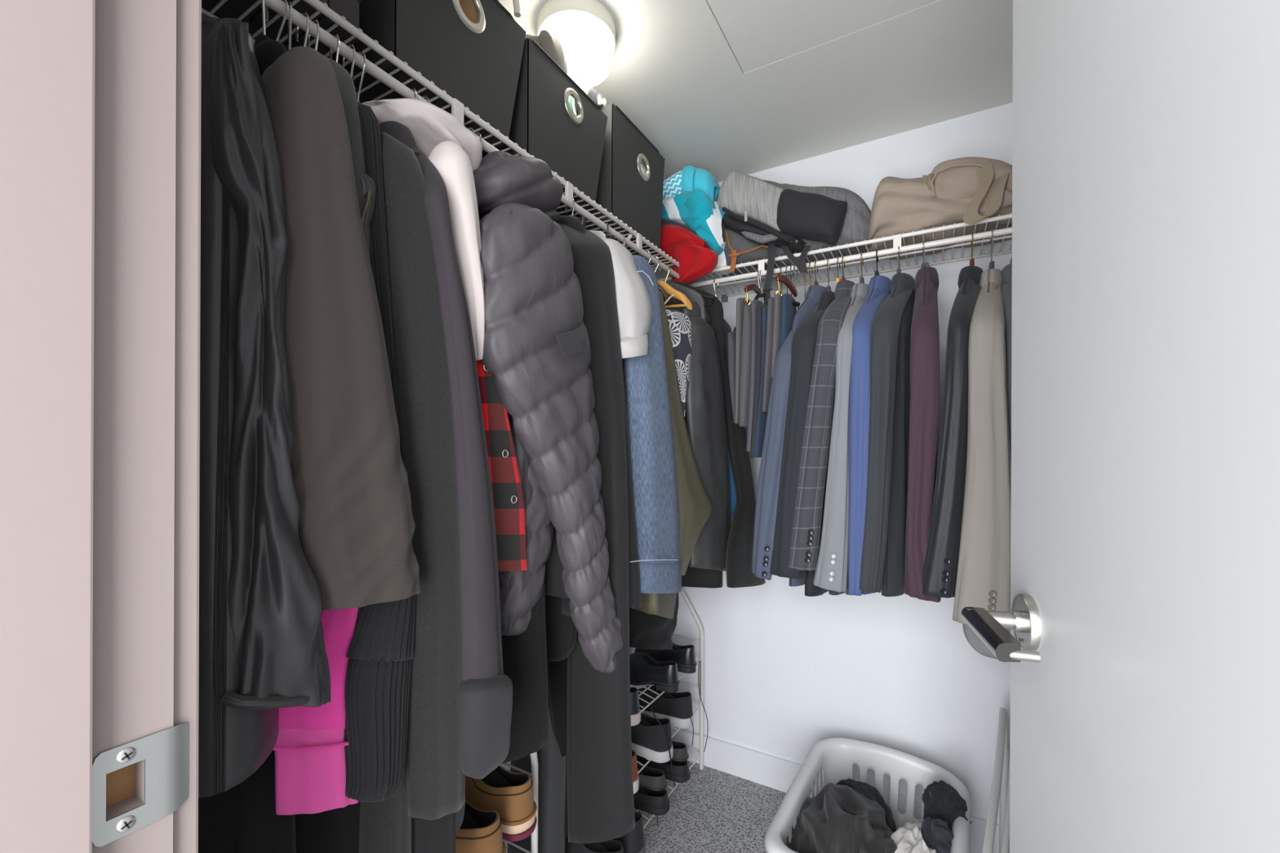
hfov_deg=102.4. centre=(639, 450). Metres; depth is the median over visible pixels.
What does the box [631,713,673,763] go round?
sneaker
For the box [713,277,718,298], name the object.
clothes hanger
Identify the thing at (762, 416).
trousers
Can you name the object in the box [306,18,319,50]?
clothes hanger
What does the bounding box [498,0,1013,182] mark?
ceiling
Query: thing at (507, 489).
shirt
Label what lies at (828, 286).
clothes hanger
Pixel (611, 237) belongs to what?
clothes hanger
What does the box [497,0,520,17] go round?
strap
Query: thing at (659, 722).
shoelace
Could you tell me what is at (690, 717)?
shoelace
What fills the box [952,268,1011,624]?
suit jacket
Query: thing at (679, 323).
shirt
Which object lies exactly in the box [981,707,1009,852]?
drying rack
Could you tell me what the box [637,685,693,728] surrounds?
sneaker
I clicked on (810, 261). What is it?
clothes hanger
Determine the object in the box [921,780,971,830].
laundry
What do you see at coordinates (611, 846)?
shoe
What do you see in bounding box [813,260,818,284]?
clothes hanger
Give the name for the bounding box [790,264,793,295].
clothes hanger
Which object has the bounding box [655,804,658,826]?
shoelace
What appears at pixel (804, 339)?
suit jacket
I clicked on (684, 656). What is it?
shoe
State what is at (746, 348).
trousers
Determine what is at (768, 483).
suit jacket
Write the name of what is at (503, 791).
shoe
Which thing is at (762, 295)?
hanger
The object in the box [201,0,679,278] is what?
wire shelf
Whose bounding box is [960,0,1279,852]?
door
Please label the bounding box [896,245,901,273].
clothes hanger
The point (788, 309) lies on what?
trousers
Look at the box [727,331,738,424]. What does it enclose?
trousers
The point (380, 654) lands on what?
cardigan
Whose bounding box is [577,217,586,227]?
clothes hanger
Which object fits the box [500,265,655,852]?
wall
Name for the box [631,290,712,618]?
jacket
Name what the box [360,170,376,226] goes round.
leather jacket
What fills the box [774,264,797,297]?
hanger
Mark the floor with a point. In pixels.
(714, 811)
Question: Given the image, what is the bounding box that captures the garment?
[524,29,567,73]
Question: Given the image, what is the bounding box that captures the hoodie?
[361,97,484,360]
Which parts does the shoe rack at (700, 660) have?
frame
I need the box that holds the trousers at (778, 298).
[771,293,782,377]
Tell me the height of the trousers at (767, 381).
0.355 m
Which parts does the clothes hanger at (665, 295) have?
shoulder arm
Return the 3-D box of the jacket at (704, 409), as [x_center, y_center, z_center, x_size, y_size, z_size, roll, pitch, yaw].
[0.117,-0.067,1.749,0.415,0.973,0.345,0,0,45]
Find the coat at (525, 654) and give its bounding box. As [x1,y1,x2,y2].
[500,562,548,764]
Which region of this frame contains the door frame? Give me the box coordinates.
[0,0,201,852]
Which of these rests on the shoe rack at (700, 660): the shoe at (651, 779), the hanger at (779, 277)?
the shoe at (651, 779)
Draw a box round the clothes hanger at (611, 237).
[565,198,613,239]
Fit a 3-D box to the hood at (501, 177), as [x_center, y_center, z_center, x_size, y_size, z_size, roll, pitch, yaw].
[-0.226,-0.457,0.923,0.160,0.123,0.216,0,0,30]
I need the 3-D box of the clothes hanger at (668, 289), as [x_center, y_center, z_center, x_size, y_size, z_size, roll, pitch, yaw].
[0.076,-0.517,1.569,0.175,0.199,0.052,0,0,43]
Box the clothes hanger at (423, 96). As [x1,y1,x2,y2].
[422,95,429,102]
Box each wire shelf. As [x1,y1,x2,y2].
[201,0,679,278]
[657,212,1012,302]
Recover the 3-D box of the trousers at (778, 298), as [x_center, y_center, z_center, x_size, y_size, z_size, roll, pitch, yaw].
[0.441,-0.351,1.616,0.038,0.265,0.172,0,0,30]
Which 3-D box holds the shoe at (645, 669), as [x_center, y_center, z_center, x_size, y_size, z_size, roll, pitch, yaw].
[0.017,0.795,1.885,0.277,0.106,0.092,0,0,30]
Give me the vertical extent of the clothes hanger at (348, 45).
0.273 m
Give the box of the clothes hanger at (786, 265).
[785,265,789,293]
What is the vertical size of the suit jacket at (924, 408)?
0.900 m
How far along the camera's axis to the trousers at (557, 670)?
1.18 m
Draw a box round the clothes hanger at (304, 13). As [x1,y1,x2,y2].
[295,11,309,46]
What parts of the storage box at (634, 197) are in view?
panel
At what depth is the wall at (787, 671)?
1.87 m
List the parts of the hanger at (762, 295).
curved arm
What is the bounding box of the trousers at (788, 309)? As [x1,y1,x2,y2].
[779,293,795,349]
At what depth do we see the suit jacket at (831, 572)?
1.38 m
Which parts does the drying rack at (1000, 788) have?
frame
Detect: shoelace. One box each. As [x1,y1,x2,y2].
[650,706,675,786]
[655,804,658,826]
[689,716,693,745]
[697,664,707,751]
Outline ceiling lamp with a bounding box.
[537,0,615,88]
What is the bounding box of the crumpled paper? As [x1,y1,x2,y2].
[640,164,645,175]
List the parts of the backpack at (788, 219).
zip pull, panel, panel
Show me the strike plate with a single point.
(165, 753)
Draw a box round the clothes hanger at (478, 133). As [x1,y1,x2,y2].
[475,132,481,142]
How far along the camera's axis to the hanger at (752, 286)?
1.65 m
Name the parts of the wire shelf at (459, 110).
rail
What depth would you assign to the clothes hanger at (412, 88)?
0.86 m
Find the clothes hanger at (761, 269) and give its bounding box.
[759,269,764,302]
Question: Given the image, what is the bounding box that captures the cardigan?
[343,101,415,802]
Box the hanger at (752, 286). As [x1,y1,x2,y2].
[744,270,761,305]
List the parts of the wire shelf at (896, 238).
hanging rod, rail, rail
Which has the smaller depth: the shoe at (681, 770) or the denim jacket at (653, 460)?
the denim jacket at (653, 460)
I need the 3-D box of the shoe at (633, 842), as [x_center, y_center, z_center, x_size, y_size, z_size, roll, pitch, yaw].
[-0.116,1.177,1.623,0.299,0.131,0.119,0,0,30]
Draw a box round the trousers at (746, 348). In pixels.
[739,304,752,427]
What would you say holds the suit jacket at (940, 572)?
hanging from the clothes hanger at (971, 260)
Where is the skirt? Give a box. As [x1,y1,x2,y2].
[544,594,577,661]
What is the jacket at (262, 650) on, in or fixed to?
hanging from the clothes hanger at (264, 8)
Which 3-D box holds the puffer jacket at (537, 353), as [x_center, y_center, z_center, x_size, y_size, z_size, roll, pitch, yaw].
[-0.261,-0.032,0.942,0.439,0.973,0.378,0,0,8]
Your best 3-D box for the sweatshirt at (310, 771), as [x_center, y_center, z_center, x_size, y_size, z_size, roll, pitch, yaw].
[-0.430,0.011,0.729,0.110,0.832,0.393,0,0,-28]
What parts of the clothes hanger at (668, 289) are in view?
shoulder arm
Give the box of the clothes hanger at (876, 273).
[874,248,879,275]
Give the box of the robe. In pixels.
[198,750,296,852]
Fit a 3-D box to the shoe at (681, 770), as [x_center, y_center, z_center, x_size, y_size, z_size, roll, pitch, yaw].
[0.060,1.206,2.017,0.292,0.076,0.108,0,0,30]
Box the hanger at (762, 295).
[733,293,799,331]
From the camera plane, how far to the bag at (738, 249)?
1.78 m
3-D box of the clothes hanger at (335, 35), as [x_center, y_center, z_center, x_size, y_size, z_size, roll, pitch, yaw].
[-0.456,-0.466,0.767,0.008,0.306,0.404,0,0,-44]
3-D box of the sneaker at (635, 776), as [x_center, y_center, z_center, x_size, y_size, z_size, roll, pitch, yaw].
[-0.133,0.983,1.641,0.292,0.115,0.098,0,0,30]
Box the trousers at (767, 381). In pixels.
[762,297,774,412]
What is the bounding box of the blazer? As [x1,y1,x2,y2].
[672,281,765,588]
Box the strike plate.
[92,722,189,847]
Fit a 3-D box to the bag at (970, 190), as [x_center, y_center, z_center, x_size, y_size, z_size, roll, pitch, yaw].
[0.933,-0.745,1.592,0.426,0.235,0.329,0,0,30]
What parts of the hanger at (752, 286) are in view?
wooden arm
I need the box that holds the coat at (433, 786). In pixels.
[358,131,465,852]
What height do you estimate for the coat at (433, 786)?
0.995 m
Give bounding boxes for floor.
[634,760,788,852]
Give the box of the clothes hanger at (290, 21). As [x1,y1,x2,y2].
[288,1,292,49]
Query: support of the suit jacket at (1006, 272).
hanging from the clothes hanger
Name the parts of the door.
lever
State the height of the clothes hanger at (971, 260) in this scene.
0.253 m
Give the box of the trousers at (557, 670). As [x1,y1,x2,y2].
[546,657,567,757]
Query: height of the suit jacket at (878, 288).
0.913 m
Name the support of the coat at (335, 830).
hanging from the clothes hanger at (264, 8)
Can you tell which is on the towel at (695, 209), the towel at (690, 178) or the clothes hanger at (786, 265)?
the towel at (690, 178)
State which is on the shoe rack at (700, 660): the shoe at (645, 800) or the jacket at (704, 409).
the shoe at (645, 800)
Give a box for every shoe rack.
[502,751,537,852]
[634,587,703,829]
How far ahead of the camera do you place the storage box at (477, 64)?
0.97 m
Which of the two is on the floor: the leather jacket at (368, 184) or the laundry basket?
the laundry basket
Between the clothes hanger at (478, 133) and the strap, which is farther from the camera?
the strap
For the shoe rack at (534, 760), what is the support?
on the floor
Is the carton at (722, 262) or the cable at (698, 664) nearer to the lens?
the carton at (722, 262)
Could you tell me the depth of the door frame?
0.30 m
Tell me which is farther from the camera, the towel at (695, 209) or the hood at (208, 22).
the towel at (695, 209)
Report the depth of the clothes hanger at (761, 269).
1.74 m
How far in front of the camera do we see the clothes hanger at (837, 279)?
1.61 m
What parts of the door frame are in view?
casing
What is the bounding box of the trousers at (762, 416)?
[752,306,767,457]
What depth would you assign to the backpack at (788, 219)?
1.68 m
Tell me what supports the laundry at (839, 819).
in the laundry basket
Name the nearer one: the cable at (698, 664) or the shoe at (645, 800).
the shoe at (645, 800)
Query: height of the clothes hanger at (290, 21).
0.260 m
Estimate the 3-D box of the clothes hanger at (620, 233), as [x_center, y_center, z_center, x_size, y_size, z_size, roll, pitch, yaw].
[-0.054,-0.484,1.462,0.008,0.267,0.404,0,0,-31]
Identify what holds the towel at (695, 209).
on the bag at (695, 259)
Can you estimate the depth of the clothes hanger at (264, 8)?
0.68 m
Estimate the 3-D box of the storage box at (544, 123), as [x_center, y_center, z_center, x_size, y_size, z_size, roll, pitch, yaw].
[-0.288,-0.789,1.354,0.282,0.274,0.324,0,0,30]
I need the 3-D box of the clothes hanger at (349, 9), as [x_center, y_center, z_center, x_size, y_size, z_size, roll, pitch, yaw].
[-0.637,-0.789,0.754,0.278,0.270,0.302,0,0,30]
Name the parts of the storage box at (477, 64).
panel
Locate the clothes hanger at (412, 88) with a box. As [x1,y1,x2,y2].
[411,87,416,98]
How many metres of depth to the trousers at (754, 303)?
1.56 m
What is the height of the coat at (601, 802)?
1.003 m
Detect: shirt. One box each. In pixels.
[475,360,527,571]
[664,293,692,416]
[727,444,736,516]
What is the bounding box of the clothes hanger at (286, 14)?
[275,0,288,40]
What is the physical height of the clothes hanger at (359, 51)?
0.281 m
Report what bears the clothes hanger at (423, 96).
hanging from the wire shelf at (459, 110)
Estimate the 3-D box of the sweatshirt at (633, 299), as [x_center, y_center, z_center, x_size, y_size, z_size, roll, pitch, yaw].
[-0.149,-0.278,1.297,0.175,0.500,0.507,0,0,-34]
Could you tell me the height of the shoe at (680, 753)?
0.070 m
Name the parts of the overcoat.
panel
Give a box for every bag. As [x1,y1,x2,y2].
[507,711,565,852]
[642,224,718,284]
[721,226,776,274]
[866,156,1012,259]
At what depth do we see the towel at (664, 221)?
1.81 m
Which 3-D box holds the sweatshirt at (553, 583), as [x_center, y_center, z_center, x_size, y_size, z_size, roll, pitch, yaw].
[-0.167,0.012,1.018,0.125,0.544,0.044,0,0,30]
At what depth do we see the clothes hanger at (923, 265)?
1.50 m
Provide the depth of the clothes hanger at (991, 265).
1.41 m
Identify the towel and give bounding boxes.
[568,87,606,116]
[661,188,728,255]
[661,217,697,235]
[662,165,719,201]
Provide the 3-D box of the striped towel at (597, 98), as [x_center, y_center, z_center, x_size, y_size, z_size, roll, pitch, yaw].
[-0.155,-0.997,1.495,0.121,0.093,0.102,0,0,30]
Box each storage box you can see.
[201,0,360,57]
[332,0,525,153]
[481,37,607,215]
[564,103,664,256]
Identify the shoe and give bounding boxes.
[455,800,506,852]
[465,764,537,841]
[564,836,623,852]
[612,812,645,852]
[629,652,679,693]
[633,787,670,815]
[634,642,697,673]
[635,755,689,782]
[636,760,666,791]
[671,741,688,761]
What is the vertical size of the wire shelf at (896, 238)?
0.056 m
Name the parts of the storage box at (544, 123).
panel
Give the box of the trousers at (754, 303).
[746,299,764,452]
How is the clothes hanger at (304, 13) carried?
hanging from the wire shelf at (459, 110)
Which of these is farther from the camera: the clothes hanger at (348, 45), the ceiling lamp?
the ceiling lamp
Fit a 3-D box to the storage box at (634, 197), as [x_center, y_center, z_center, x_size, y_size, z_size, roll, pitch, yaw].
[-0.116,-0.816,1.652,0.282,0.329,0.324,0,0,30]
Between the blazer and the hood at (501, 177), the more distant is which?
the blazer
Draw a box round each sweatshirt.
[272,608,358,815]
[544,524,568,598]
[589,230,651,358]
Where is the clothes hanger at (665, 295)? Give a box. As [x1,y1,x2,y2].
[639,250,671,304]
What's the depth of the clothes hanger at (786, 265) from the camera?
1.69 m
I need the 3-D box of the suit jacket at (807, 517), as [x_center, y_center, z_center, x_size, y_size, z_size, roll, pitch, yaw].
[0.614,-0.056,1.628,0.155,0.928,0.539,0,0,32]
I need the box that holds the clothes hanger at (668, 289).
[647,255,692,310]
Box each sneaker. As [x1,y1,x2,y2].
[630,687,640,726]
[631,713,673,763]
[631,750,639,794]
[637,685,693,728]
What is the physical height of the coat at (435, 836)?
1.164 m
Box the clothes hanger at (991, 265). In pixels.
[988,229,994,269]
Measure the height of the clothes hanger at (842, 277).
0.247 m
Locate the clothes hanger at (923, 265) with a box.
[920,240,925,268]
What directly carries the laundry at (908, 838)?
in the laundry basket
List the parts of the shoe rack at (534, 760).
frame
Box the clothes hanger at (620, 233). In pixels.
[617,233,625,245]
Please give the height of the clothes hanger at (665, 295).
0.183 m
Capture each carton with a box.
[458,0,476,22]
[715,250,731,275]
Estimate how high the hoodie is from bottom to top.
0.397 m
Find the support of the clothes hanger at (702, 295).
hanging from the wire shelf at (459, 110)
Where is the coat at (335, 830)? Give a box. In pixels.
[295,133,391,852]
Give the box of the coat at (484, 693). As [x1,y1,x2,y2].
[378,120,512,779]
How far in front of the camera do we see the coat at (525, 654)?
0.92 m
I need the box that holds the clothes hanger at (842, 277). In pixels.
[840,255,845,279]
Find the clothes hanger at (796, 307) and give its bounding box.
[795,270,807,312]
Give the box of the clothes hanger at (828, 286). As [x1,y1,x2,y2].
[826,257,831,291]
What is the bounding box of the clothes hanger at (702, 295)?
[659,263,715,306]
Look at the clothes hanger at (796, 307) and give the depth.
1.67 m
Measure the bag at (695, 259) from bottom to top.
0.261 m
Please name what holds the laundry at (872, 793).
in the laundry basket
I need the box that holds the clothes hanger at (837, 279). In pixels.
[835,256,840,284]
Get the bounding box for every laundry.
[786,782,897,852]
[835,778,896,832]
[890,822,936,852]
[920,816,954,852]
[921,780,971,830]
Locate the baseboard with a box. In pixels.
[671,726,1009,852]
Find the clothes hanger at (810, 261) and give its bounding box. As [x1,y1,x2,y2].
[808,261,813,285]
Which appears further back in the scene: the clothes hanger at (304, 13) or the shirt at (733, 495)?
the shirt at (733, 495)
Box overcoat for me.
[253,33,421,609]
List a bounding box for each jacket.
[198,12,330,798]
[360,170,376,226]
[472,151,622,672]
[555,215,640,617]
[622,254,681,593]
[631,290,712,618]
[663,281,730,571]
[751,284,831,586]
[769,291,835,596]
[788,280,854,595]
[812,283,868,595]
[848,275,890,595]
[858,272,915,596]
[904,266,941,602]
[921,265,982,598]
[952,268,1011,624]
[1001,262,1012,466]
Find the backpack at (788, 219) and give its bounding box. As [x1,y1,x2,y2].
[715,171,872,306]
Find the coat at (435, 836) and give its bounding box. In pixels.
[411,151,455,852]
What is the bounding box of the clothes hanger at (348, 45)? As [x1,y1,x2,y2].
[342,44,355,76]
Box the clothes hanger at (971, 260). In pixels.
[968,232,974,266]
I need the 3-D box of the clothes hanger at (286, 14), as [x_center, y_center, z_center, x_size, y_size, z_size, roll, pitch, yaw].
[-0.495,-0.503,0.699,0.305,0.232,0.008,0,0,16]
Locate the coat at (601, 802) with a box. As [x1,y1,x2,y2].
[567,378,635,844]
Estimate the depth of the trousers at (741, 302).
1.58 m
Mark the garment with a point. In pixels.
(551, 45)
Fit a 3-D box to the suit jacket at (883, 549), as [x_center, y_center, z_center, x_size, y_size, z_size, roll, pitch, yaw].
[0.771,-0.061,1.542,0.106,0.908,0.547,0,0,37]
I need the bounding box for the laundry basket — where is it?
[764,737,970,852]
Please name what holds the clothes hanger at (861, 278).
hanging from the wire shelf at (896, 238)
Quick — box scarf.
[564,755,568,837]
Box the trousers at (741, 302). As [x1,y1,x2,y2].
[735,297,751,424]
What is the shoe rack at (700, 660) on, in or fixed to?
on the floor
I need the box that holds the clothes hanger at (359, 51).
[351,50,366,102]
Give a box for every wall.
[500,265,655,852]
[655,102,1012,823]
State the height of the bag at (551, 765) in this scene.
0.772 m
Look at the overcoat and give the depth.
0.53 m
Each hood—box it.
[201,12,254,53]
[361,97,482,170]
[472,151,563,221]
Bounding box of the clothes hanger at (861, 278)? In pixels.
[859,252,864,283]
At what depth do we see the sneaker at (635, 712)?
1.59 m
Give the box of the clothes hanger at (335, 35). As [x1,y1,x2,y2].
[328,33,382,177]
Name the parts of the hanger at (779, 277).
brass rod, wooden arm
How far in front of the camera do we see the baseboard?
2.04 m
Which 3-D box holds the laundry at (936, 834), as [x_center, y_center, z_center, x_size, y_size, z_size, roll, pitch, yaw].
[0.798,1.077,1.383,0.111,0.162,0.160,0,0,30]
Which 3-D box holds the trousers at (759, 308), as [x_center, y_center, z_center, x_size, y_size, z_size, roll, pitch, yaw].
[0.389,-0.218,1.629,0.047,0.476,0.171,0,0,30]
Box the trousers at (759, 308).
[749,303,767,457]
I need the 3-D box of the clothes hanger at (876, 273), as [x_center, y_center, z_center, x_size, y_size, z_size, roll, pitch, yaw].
[0.724,-0.490,1.572,0.040,0.248,0.291,0,0,30]
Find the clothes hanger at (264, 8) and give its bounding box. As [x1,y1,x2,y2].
[261,0,267,35]

